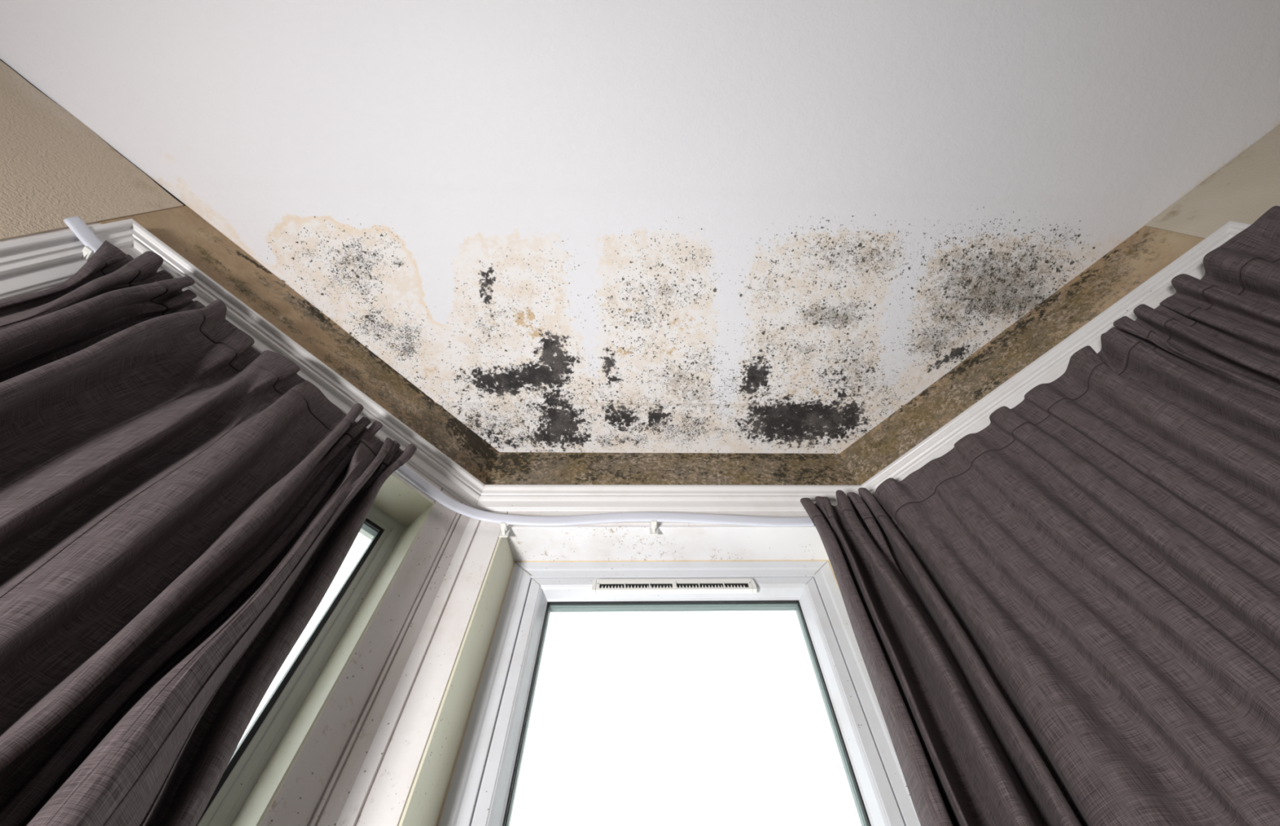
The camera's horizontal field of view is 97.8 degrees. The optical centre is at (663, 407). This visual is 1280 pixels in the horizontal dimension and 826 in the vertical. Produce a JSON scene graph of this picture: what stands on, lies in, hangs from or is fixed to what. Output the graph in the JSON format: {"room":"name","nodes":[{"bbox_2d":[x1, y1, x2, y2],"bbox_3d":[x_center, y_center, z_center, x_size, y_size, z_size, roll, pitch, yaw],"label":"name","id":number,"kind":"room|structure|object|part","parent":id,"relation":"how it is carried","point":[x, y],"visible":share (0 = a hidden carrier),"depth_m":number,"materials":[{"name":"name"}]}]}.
{"room":"damaged room","nodes":[
{"label":"damaged room","id":0,"kind":"room"},
{"bbox_2d":[0,58,499,825],"bbox_3d":[-1.563,-0.312,-0.129,0.171,2.550,3.360,-40,-68,17],"label":"wall","id":1,"kind":"structure","parent":0,"point":[54,168],"depth_m":1.05,"materials":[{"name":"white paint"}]},
{"bbox_2d":[0,218,484,508],"bbox_3d":[-0.690,0.285,0.497,0.031,1.562,0.843,-40,-68,17],"label":"trim","id":2,"kind":"structure","parent":1,"relation":"attached to","point":[28,265],"depth_m":1.09,"materials":[{"name":"white paint"}]},
{"bbox_2d":[195,473,435,825],"bbox_3d":[-0.719,0.349,0.512,0.220,1.392,0.661,-40,-68,17],"label":"window","id":3,"kind":"structure","parent":1,"relation":"in","point":[260,765],"depth_m":0.88,"materials":[{"name":"paint"}]},
{"bbox_2d":[335,452,857,825],"bbox_3d":[0.057,0.757,0.477,1.053,2.550,0.170,0,-63,-2],"label":"wall","id":4,"kind":"structure","parent":0,"point":[380,791],"depth_m":1.16,"materials":[{"name":"white paint"}]},
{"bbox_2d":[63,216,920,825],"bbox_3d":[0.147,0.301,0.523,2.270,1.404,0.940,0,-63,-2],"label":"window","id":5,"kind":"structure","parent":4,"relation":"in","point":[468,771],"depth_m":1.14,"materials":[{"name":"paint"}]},
{"bbox_2d":[0,240,417,825],"bbox_3d":[-0.662,0.390,0.086,0.122,2.165,0.644,-40,-68,17],"label":"curtain","id":6,"kind":"object","parent":5,"relation":"hanging from","point":[179,504],"visible":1,"depth_m":0.69,"materials":[{"name":"fabric"}]},
{"bbox_3d":[0.129,-0.046,1.088,2.231,0.081,0.709,-3,-63,-1],"label":"curtain rail","id":7,"kind":"part","parent":5,"relation":"part of","materials":[{"name":"white plastic"}]},
{"bbox_2d":[591,578,756,594],"bbox_3d":[0.024,0.388,1.217,0.357,0.032,0.014,0,-63,-2],"label":"vent","id":8,"kind":"object","parent":5,"relation":"attached to","point":[600,586],"visible":1,"depth_m":1.21,"materials":[{"name":"beige plastic"}]},
{"bbox_3d":[0.042,0.681,0.709,0.632,1.239,0.042,0,-63,-2],"label":"sash","id":9,"kind":"part","parent":5,"relation":"part of","materials":[{"name":"white plastic"}]},
{"bbox_2d":[800,205,1279,825],"bbox_3d":[0.771,0.467,0.174,1.035,2.166,0.173,-35,-67,15],"label":"curtain","id":10,"kind":"object","parent":5,"relation":"hanging from","point":[1068,614],"visible":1,"depth_m":0.82,"materials":[{"name":"fabric"}]},
{"bbox_2d":[475,484,862,511],"bbox_3d":[0.029,0.214,1.324,0.934,0.070,0.031,0,-63,-2],"label":"trim","id":11,"kind":"structure","parent":4,"relation":"attached to","point":[508,498],"depth_m":1.32,"materials":[{"name":"white paint"}]},
{"bbox_2d":[0,0,1279,453],"bbox_3d":[-0.004,-1.951,0.457,8.000,0.002,4.950,0,-63,-2],"label":"ceiling","id":12,"kind":"structure","parent":0,"point":[591,226],"depth_m":1.20,"materials":[{"name":"paint"}]},
{"bbox_2d":[839,124,1279,484],"bbox_3d":[1.597,-0.156,0.057,2.960,2.550,0.170,-41,-69,18],"label":"wall","id":13,"kind":"structure","parent":0,"point":[1242,190],"depth_m":1.27,"materials":[{"name":"white paint"}]},
{"bbox_2d":[860,220,1251,494],"bbox_3d":[0.828,0.280,0.545,0.898,1.562,0.031,-41,-69,18],"label":"trim","id":14,"kind":"structure","parent":13,"relation":"attached to","point":[1051,366],"depth_m":1.20,"materials":[{"name":"white paint"}]}
]}

